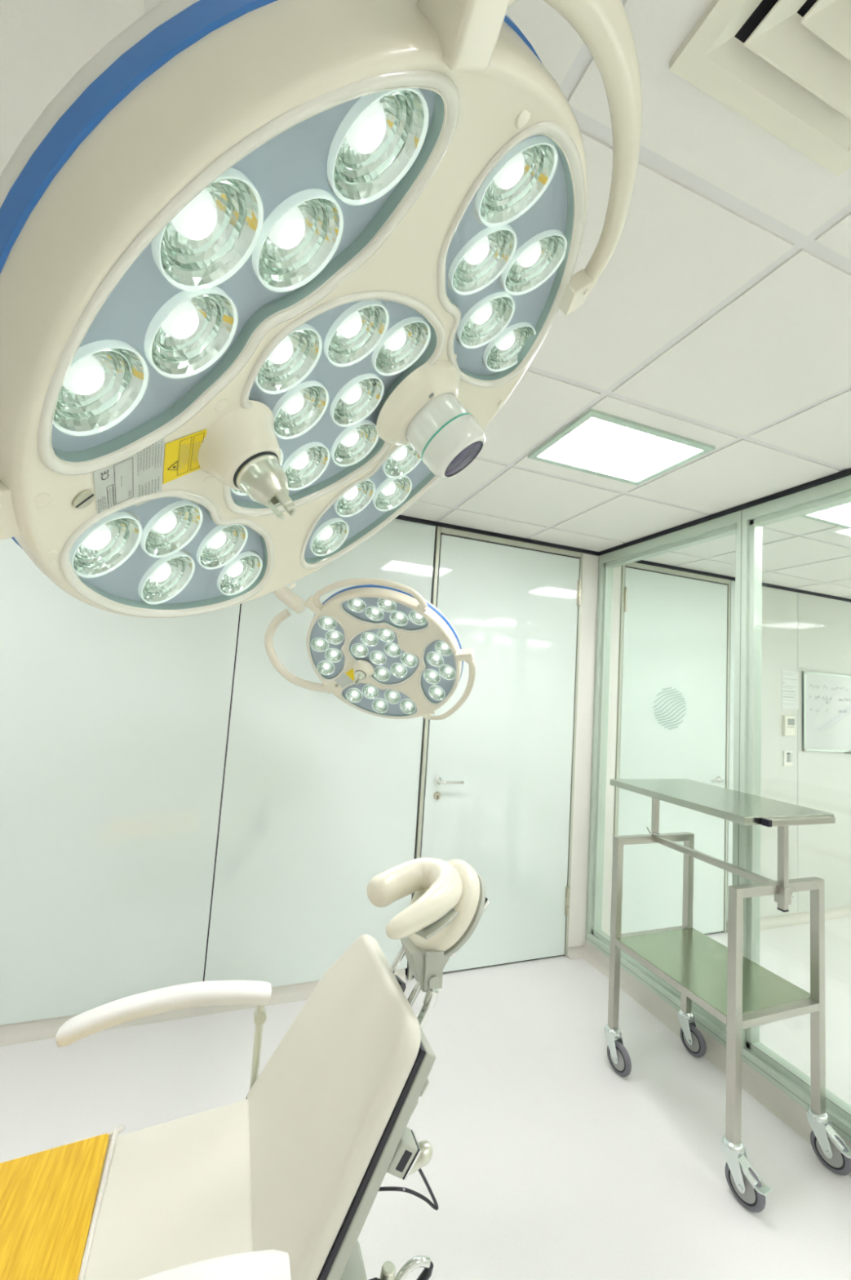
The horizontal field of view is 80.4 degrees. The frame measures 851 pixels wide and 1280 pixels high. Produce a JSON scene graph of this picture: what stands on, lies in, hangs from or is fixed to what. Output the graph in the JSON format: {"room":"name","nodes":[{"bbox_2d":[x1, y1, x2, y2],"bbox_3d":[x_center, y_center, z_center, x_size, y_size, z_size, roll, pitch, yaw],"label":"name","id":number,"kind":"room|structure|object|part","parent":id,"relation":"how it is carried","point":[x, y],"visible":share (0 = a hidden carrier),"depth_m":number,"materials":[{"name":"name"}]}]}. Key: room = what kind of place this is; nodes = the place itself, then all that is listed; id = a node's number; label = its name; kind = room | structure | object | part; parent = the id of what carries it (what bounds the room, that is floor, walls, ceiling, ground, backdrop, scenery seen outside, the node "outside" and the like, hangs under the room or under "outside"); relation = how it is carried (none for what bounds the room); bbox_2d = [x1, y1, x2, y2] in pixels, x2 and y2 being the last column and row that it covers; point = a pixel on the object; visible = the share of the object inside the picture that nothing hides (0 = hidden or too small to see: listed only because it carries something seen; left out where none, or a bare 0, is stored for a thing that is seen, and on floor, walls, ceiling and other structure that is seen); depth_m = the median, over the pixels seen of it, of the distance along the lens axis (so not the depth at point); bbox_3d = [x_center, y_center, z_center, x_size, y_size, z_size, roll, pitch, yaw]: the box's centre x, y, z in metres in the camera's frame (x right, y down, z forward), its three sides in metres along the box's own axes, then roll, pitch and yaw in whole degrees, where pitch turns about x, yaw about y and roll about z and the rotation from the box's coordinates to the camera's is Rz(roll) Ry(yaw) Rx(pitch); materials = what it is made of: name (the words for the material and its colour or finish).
{"room":"operating room","nodes":[
{"label":"operating room","id":0,"kind":"room"},
{"bbox_2d":[0,518,850,1025],"bbox_3d":[0.682,0.664,3.262,10.000,2.600,0.216,6,-5,-20],"label":"wall","id":1,"kind":"structure","parent":0,"point":[175,809],"depth_m":2.51,"materials":[{"name":"white paint"}]},
{"bbox_3d":[-1.827,0.390,2.248,1.762,2.512,0.042,6,-5,-20],"label":"glass panel","id":2,"kind":"part","parent":1,"relation":"part of","materials":[{"name":"white glass"}]},
{"bbox_2d":[0,968,407,1046],"bbox_3d":[-1.975,1.661,2.073,4.000,0.061,0.050,6,-5,-20],"label":"baseboard","id":3,"kind":"structure","parent":1,"relation":"attached to","point":[46,1028],"depth_m":2.34,"materials":[{"name":"plastic"}]},
{"bbox_3d":[-0.513,0.520,2.733,1.040,2.512,0.042,6,-5,-20],"label":"glass panel","id":4,"kind":"part","parent":1,"relation":"part of","materials":[{"name":"glass"}]},
{"bbox_2d":[406,526,583,980],"bbox_3d":[0.482,0.646,3.063,1.050,2.573,0.108,6,-5,-20],"label":"door","id":5,"kind":"structure","parent":1,"relation":"in","point":[497,779],"depth_m":3.08,"materials":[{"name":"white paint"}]},
{"bbox_3d":[0.136,0.817,2.899,0.160,0.049,0.064,6,-5,-20],"label":"handle","id":6,"kind":"part","parent":5,"relation":"part of","materials":[{"name":"silver metal"}]},
{"bbox_2d":[395,515,599,555],"bbox_3d":[-1.257,-0.820,2.531,5.200,0.022,0.060,6,-5,-20],"label":"trim","id":7,"kind":"structure","parent":1,"relation":"attached to","point":[400,517],"depth_m":3.12,"materials":[{"name":"black"}]},
{"bbox_2d":[568,945,584,959],"bbox_3d":[0.951,1.952,3.154,0.135,0.055,0.050,6,-5,-20],"label":"baseboard","id":8,"kind":"structure","parent":1,"relation":"attached to","point":[578,952],"depth_m":3.15,"materials":[{"name":"plastic"}]},
{"bbox_3d":[1.179,0.685,3.358,0.198,2.509,0.042,6,-5,-20],"label":"white panel","id":9,"kind":"part","parent":1,"relation":"part of","materials":[{"name":"paint"}]},
{"bbox_2d":[610,562,730,934],"bbox_3d":[1.763,0.773,3.537,1.025,2.573,0.108,6,-5,-20],"label":"door","id":10,"kind":"structure","parent":1,"relation":"in","point":[673,679],"depth_m":3.55,"materials":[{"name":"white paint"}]},
{"bbox_3d":[2.094,1.010,3.622,0.160,0.049,0.064,6,-5,-20],"label":"handle","id":11,"kind":"part","parent":10,"relation":"part of","materials":[{"name":"silver metal"}]},
{"bbox_3d":[2.368,0.802,3.798,0.255,2.509,0.042,6,-5,-20],"label":"glass panel","id":12,"kind":"part","parent":1,"relation":"part of","materials":[{"name":"clear glass"}]},
{"bbox_2d":[634,560,850,602],"bbox_3d":[3.287,-0.372,4.210,4.270,0.022,0.060,6,-5,-20],"label":"trim","id":13,"kind":"structure","parent":1,"relation":"attached to","point":[642,562],"depth_m":3.81,"materials":[{"name":"black"}]},
{"bbox_3d":[2.716,0.837,3.924,0.481,2.509,0.046,6,-5,-20],"label":"white panel","id":14,"kind":"part","parent":1,"relation":"part of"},
{"bbox_2d":[783,751,793,766],"bbox_3d":[2.834,0.927,3.930,0.100,0.115,0.014,6,-5,-20],"label":"wall switch","id":15,"kind":"object","parent":1,"relation":"attached to","point":[788,755],"visible":1,"depth_m":3.92,"materials":[{"name":"white paint"}]},
{"bbox_2d":[782,715,795,736],"bbox_3d":[2.855,0.674,3.950,0.115,0.155,0.024,6,-5,-20],"label":"thermostat","id":16,"kind":"object","parent":1,"relation":"attached to","point":[788,722],"visible":1,"depth_m":3.94,"materials":[{"name":"white plastic"}]},
{"bbox_2d":[727,906,850,931],"bbox_3d":[3.658,2.211,4.154,3.140,0.070,0.050,6,-5,-20],"label":"baseboard","id":17,"kind":"structure","parent":1,"relation":"attached to","point":[766,923],"depth_m":3.86,"materials":[{"name":"plastic"}]},
{"bbox_2d":[782,670,798,709],"bbox_3d":[2.895,0.396,3.994,0.190,0.300,0.002,6,-5,-20],"label":"notice","id":18,"kind":"object","parent":1,"relation":"attached to","point":[789,678],"visible":1,"depth_m":3.99,"materials":[{"name":"white paper"}]},
{"bbox_3d":[4.071,0.970,4.424,2.411,2.509,0.046,6,-5,-20],"label":"white panel","id":19,"kind":"part","parent":1,"relation":"part of","materials":[{"name":"white paint"}]},
{"bbox_2d":[802,671,850,754],"bbox_3d":[3.586,0.625,4.208,1.204,0.651,0.060,6,-5,-20],"label":"whiteboard","id":20,"kind":"object","parent":1,"relation":"attached to","point":[826,697],"visible":1,"depth_m":4.11,"materials":[{"name":"white plastic"}]},
{"bbox_2d":[0,0,850,599],"bbox_3d":[1.645,-0.827,1.054,10.200,0.105,5.400,6,-5,-20],"label":"ceiling","id":21,"kind":"structure","parent":0,"point":[719,313],"depth_m":1.28,"materials":[{"name":"white"}]},
{"bbox_2d":[528,408,715,485],"bbox_3d":[0.761,-0.747,1.994,0.576,0.020,0.397,6,-5,-20],"label":"recessed light","id":22,"kind":"object","parent":21,"relation":"in","point":[597,442],"visible":1,"depth_m":1.97,"materials":[{"name":"grey plastic"}]},
{"bbox_2d":[669,0,850,176],"bbox_3d":[0.628,-0.868,0.651,0.398,0.028,0.398,6,-5,-20],"label":"ceiling vent","id":23,"kind":"object","parent":21,"relation":"in","point":[784,66],"visible":1,"depth_m":0.76,"materials":[{"name":"white plastic"}]},
{"bbox_3d":[0.628,-0.864,0.651,0.262,0.020,0.262,6,-5,-20],"label":"blade","id":24,"kind":"part","parent":23,"relation":"part of","materials":[{"name":"white plastic"}]},
{"bbox_3d":[0.628,-0.864,0.651,0.168,0.020,0.168,6,-5,-20],"label":"blade","id":25,"kind":"part","parent":23,"relation":"part of","materials":[{"name":"white plastic"}]},
{"bbox_2d":[799,502,850,529],"bbox_3d":[2.194,-0.615,2.424,0.580,0.020,0.400,6,-5,-20],"label":"recessed light","id":26,"kind":"object","parent":21,"relation":"in","point":[840,515],"visible":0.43,"depth_m":2.50,"materials":[{"name":"grey plastic"}]},
{"bbox_2d":[810,502,850,525],"bbox_3d":[2.194,-0.614,2.423,0.524,0.004,0.344,6,-5,-20],"label":"diffuser","id":27,"kind":"object","parent":26,"relation":"attached to","point":[841,514],"depth_m":2.49,"materials":[{"name":"white plastic"}]},
{"bbox_3d":[-0.400,-0.562,1.565,0.418,0.597,1.945,6,-5,-20],"label":"ceiling mount","id":28,"kind":"structure","parent":21,"relation":"attached to","visible":0},
{"bbox_2d":[0,0,642,617],"bbox_3d":[-0.094,-0.273,0.604,0.619,0.518,0.699,3,-5,6],"label":"lamp","id":29,"kind":"object","parent":28,"relation":"hanging from","point":[274,275],"visible":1,"depth_m":0.39,"materials":[{"name":"beige plastic"}]},
{"bbox_2d":[235,453,297,519],"bbox_3d":[-0.166,-0.159,0.525,0.064,0.067,0.051,6,-5,-20],"label":"handle","id":30,"kind":"object","parent":29,"relation":"attached to","point":[261,477],"depth_m":0.51,"materials":[{"name":"silver metal"}]},
{"bbox_3d":[0.121,-0.420,0.464,0.207,0.044,0.397,-38,-5,6],"label":"grab rail","id":31,"kind":"part","parent":29,"relation":"part of","materials":[{"name":"beige plastic"}]},
{"bbox_3d":[0.190,-0.440,0.639,0.038,0.024,0.042,-38,-5,6],"label":"rail","id":32,"kind":"part","parent":29,"relation":"part of","materials":[{"name":"beige plastic"}]},
{"bbox_2d":[264,577,475,719],"bbox_3d":[-0.275,0.049,2.191,0.978,0.595,0.586,4,-5,-3],"label":"lamp","id":33,"kind":"object","parent":28,"relation":"hanging from","point":[380,646],"visible":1,"depth_m":2.20,"materials":[{"name":"beige plastic"}]},
{"bbox_2d":[354,671,365,684],"bbox_3d":[-0.293,0.168,2.234,0.057,0.066,0.064,6,-5,-20],"label":"handle","id":34,"kind":"object","parent":33,"relation":"attached to","point":[359,676],"depth_m":2.22,"materials":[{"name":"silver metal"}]},
{"bbox_3d":[-0.225,-0.160,2.009,0.474,0.211,0.025,12,38,6],"label":"grab rail","id":35,"kind":"part","parent":33,"relation":"part of","materials":[{"name":"beige"}]},
{"bbox_3d":[-0.188,0.085,2.198,0.662,0.662,0.039,12,38,6],"label":"plate","id":36,"kind":"part","parent":33,"relation":"part of","materials":[{"name":"beige plastic"}]},
{"bbox_3d":[-0.017,-0.124,1.980,0.045,0.043,0.024,12,38,6],"label":"rail","id":37,"kind":"part","parent":33,"relation":"part of","materials":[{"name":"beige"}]},
{"bbox_3d":[0.005,0.344,2.326,0.047,0.046,0.024,12,38,6],"label":"rail","id":38,"kind":"part","parent":33,"relation":"part of","materials":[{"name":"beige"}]},
{"bbox_3d":[0.115,0.217,2.202,0.178,0.427,0.031,12,38,6],"label":"grab rail","id":39,"kind":"part","parent":33,"relation":"part of","materials":[{"name":"beige plastic"}]},
{"bbox_2d":[0,916,850,1279],"bbox_3d":[1.469,1.854,0.813,10.200,0.100,5.400,6,-5,-20],"label":"floor","id":40,"kind":"structure","parent":0,"point":[548,1162],"depth_m":1.89,"materials":[{"name":"plastic"}]},
{"bbox_2d":[0,857,490,1279],"bbox_3d":[-0.557,1.103,0.987,1.489,1.161,0.810,6,-5,-20],"label":"chair","id":41,"kind":"object","parent":40,"relation":"on","point":[283,1181],"visible":1,"depth_m":1.09,"materials":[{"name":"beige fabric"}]},
{"bbox_3d":[-0.940,1.198,0.871,0.614,0.077,0.559,6,-5,-20],"label":"seat","id":42,"kind":"part","parent":41,"relation":"part of","materials":[{"name":"yellow wood"}]},
{"bbox_3d":[-0.680,0.984,1.347,0.510,0.093,0.066,6,-5,-20],"label":"armrest","id":43,"kind":"part","parent":41,"relation":"part of","materials":[{"name":"white plastic"}]},
{"bbox_3d":[-0.827,1.242,0.927,0.969,0.160,0.540,6,-5,-20],"label":"seat","id":44,"kind":"part","parent":41,"relation":"part of","materials":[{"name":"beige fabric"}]},
{"bbox_3d":[-0.429,0.945,0.657,0.485,0.115,0.085,6,-5,-20],"label":"armrest","id":45,"kind":"part","parent":41,"relation":"part of","materials":[{"name":"white fabric"}]},
{"bbox_3d":[-0.477,1.216,1.407,0.034,0.380,0.026,6,-5,-20],"label":"armrest post","id":46,"kind":"part","parent":41,"relation":"part of","materials":[{"name":"silver metal"}]},
{"bbox_3d":[-0.229,1.036,1.172,0.314,0.459,0.587,6,-5,-20],"label":"backrest","id":47,"kind":"part","parent":41,"relation":"part of","materials":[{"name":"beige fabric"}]},
{"bbox_3d":[-0.221,1.113,1.159,0.339,0.511,0.567,6,-5,-20],"label":"frame","id":48,"kind":"part","parent":41,"relation":"part of","materials":[{"name":"grey plastic"}]},
{"bbox_3d":[-0.112,0.877,1.256,0.146,0.234,0.017,6,-5,-20],"label":"headrest rod","id":49,"kind":"part","parent":41,"relation":"part of","materials":[{"name":"silver metal"}]},
{"bbox_3d":[-0.072,0.857,1.246,0.040,0.041,0.036,-1,-7,43],"label":"headrest knob","id":50,"kind":"part","parent":41,"relation":"part of","materials":[{"name":"black plastic"}]},
{"bbox_3d":[-0.071,0.924,1.194,0.150,0.243,0.017,6,-5,-20],"label":"headrest rod","id":51,"kind":"part","parent":41,"relation":"part of","materials":[{"name":"silver metal"}]},
{"bbox_2d":[366,857,462,939],"bbox_3d":[-0.015,0.635,1.263,0.243,0.107,0.282,6,-5,-20],"label":"cushion","id":52,"kind":"object","parent":41,"relation":"on","point":[437,905],"depth_m":1.24,"materials":[{"name":"beige leather"}]},
{"bbox_3d":[-0.013,1.046,1.018,0.057,0.048,0.036,6,-5,-20],"label":"joystick knob","id":53,"kind":"part","parent":41,"relation":"part of","materials":[{"name":"beige plastic"}]},
{"bbox_3d":[0.040,0.666,1.220,0.066,0.036,0.207,1,-6,26],"label":"horseshoe plate","id":54,"kind":"part","parent":41,"relation":"part of","materials":[{"name":"grey plastic"}]},
{"bbox_3d":[0.067,0.717,1.327,0.152,0.196,0.209,6,-5,-20],"label":"head pad plate","id":55,"kind":"part","parent":41,"relation":"part of","materials":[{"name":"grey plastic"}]},
{"bbox_2d":[604,778,850,1213],"bbox_3d":[1.180,1.272,2.054,0.502,1.240,0.748,6,-5,-20],"label":"trolley","id":56,"kind":"object","parent":40,"relation":"on","point":[738,991],"visible":1,"depth_m":1.89,"materials":[{"name":"silver metal"}]},
{"bbox_3d":[0.860,1.318,2.272,0.033,0.835,0.033,6,-5,-20],"label":"leg","id":57,"kind":"part","parent":56,"relation":"part of","materials":[{"name":"silver metal"}]},
{"bbox_3d":[1.067,0.900,2.371,0.071,0.042,0.025,5,-5,-9],"label":"clamp lever","id":58,"kind":"part","parent":56,"relation":"part of","materials":[{"name":"silver metal"}]},
{"bbox_3d":[1.087,0.940,2.382,0.401,0.033,0.033,6,-5,-20],"label":"rail","id":59,"kind":"part","parent":56,"relation":"part of","materials":[{"name":"silver metal"}]},
{"bbox_3d":[1.094,0.829,2.393,0.025,0.260,0.025,6,-5,-20],"label":"height post","id":60,"kind":"part","parent":56,"relation":"part of","materials":[{"name":"silver metal"}]},
{"bbox_3d":[1.261,1.358,2.421,0.033,0.835,0.033,6,-5,-20],"label":"leg","id":61,"kind":"part","parent":56,"relation":"part of","materials":[{"name":"silver metal"}]},
{"bbox_3d":[1.189,0.920,2.112,0.026,0.026,0.580,6,-5,-20],"label":"long rail","id":62,"kind":"part","parent":56,"relation":"part of","materials":[{"name":"silver metal"}]},
{"bbox_2d":[615,925,819,1029],"bbox_3d":[1.160,1.354,2.073,0.463,0.027,0.613,6,-5,-20],"label":"shelf","id":63,"kind":"object","parent":56,"relation":"attached to","point":[695,964],"depth_m":1.99,"materials":[{"name":"green metal"}]},
{"bbox_3d":[1.063,1.283,1.731,0.033,0.835,0.033,6,-5,-20],"label":"leg","id":64,"kind":"part","parent":56,"relation":"part of","materials":[{"name":"silver metal"}]},
{"bbox_3d":[1.057,1.736,1.647,0.038,0.045,0.066,6,-6,-28],"label":"brake lever","id":65,"kind":"part","parent":56,"relation":"part of","materials":[{"name":"silver metal"}]},
{"bbox_3d":[1.290,0.904,1.841,0.401,0.033,0.033,6,-5,-20],"label":"rail","id":66,"kind":"part","parent":56,"relation":"part of","materials":[{"name":"silver metal"}]},
{"bbox_3d":[1.302,0.817,1.832,0.025,0.310,0.025,6,-5,-20],"label":"height post","id":67,"kind":"part","parent":56,"relation":"part of","materials":[{"name":"silver metal"}]},
{"bbox_3d":[1.465,1.323,1.879,0.033,0.835,0.033,6,-5,-20],"label":"leg","id":68,"kind":"part","parent":56,"relation":"part of","materials":[{"name":"silver metal"}]},
{"bbox_3d":[1.460,1.776,1.796,0.038,0.045,0.066,7,-6,-30],"label":"brake lever","id":69,"kind":"part","parent":56,"relation":"part of","materials":[{"name":"silver metal"}]},
{"bbox_2d":[585,475,850,1143],"bbox_3d":[1.975,0.528,1.101,0.101,2.493,4.822,6,-5,-20],"label":"window frame","id":70,"kind":"structure","parent":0,"point":[748,523],"depth_m":2.38,"materials":[{"name":"white metal"}]},
{"bbox_3d":[1.144,0.673,3.312,0.100,2.390,0.089,6,-5,-20],"label":"post","id":71,"kind":"part","parent":70,"relation":"part of","materials":[{"name":"white metal"}]},
{"bbox_2d":[583,941,850,1177],"bbox_3d":[1.835,1.800,0.954,0.050,0.080,4.800,6,-5,-20],"label":"baseboard","id":72,"kind":"structure","parent":70,"relation":"attached to","point":[774,1099],"depth_m":2.29,"materials":[{"name":"plastic"}]},
{"bbox_3d":[1.901,1.725,0.984,0.100,0.079,4.800,6,-5,-20],"label":"rail","id":73,"kind":"part","parent":70,"relation":"part of","materials":[{"name":"white metal"}]},
{"bbox_3d":[2.057,-0.670,1.199,0.100,0.084,4.800,6,-5,-20],"label":"rail","id":74,"kind":"part","parent":70,"relation":"part of","materials":[{"name":"white"}]},
{"bbox_2d":[599,467,850,555],"bbox_3d":[2.022,-0.726,1.189,0.042,0.022,4.800,6,-5,-20],"label":"trim","id":75,"kind":"structure","parent":70,"relation":"attached to","point":[846,473],"depth_m":2.44,"materials":[{"name":"black"}]},
{"bbox_3d":[1.504,0.611,2.354,0.100,2.390,0.097,6,-5,-20],"label":"post","id":76,"kind":"part","parent":70,"relation":"part of","materials":[{"name":"white metal"}]}
]}

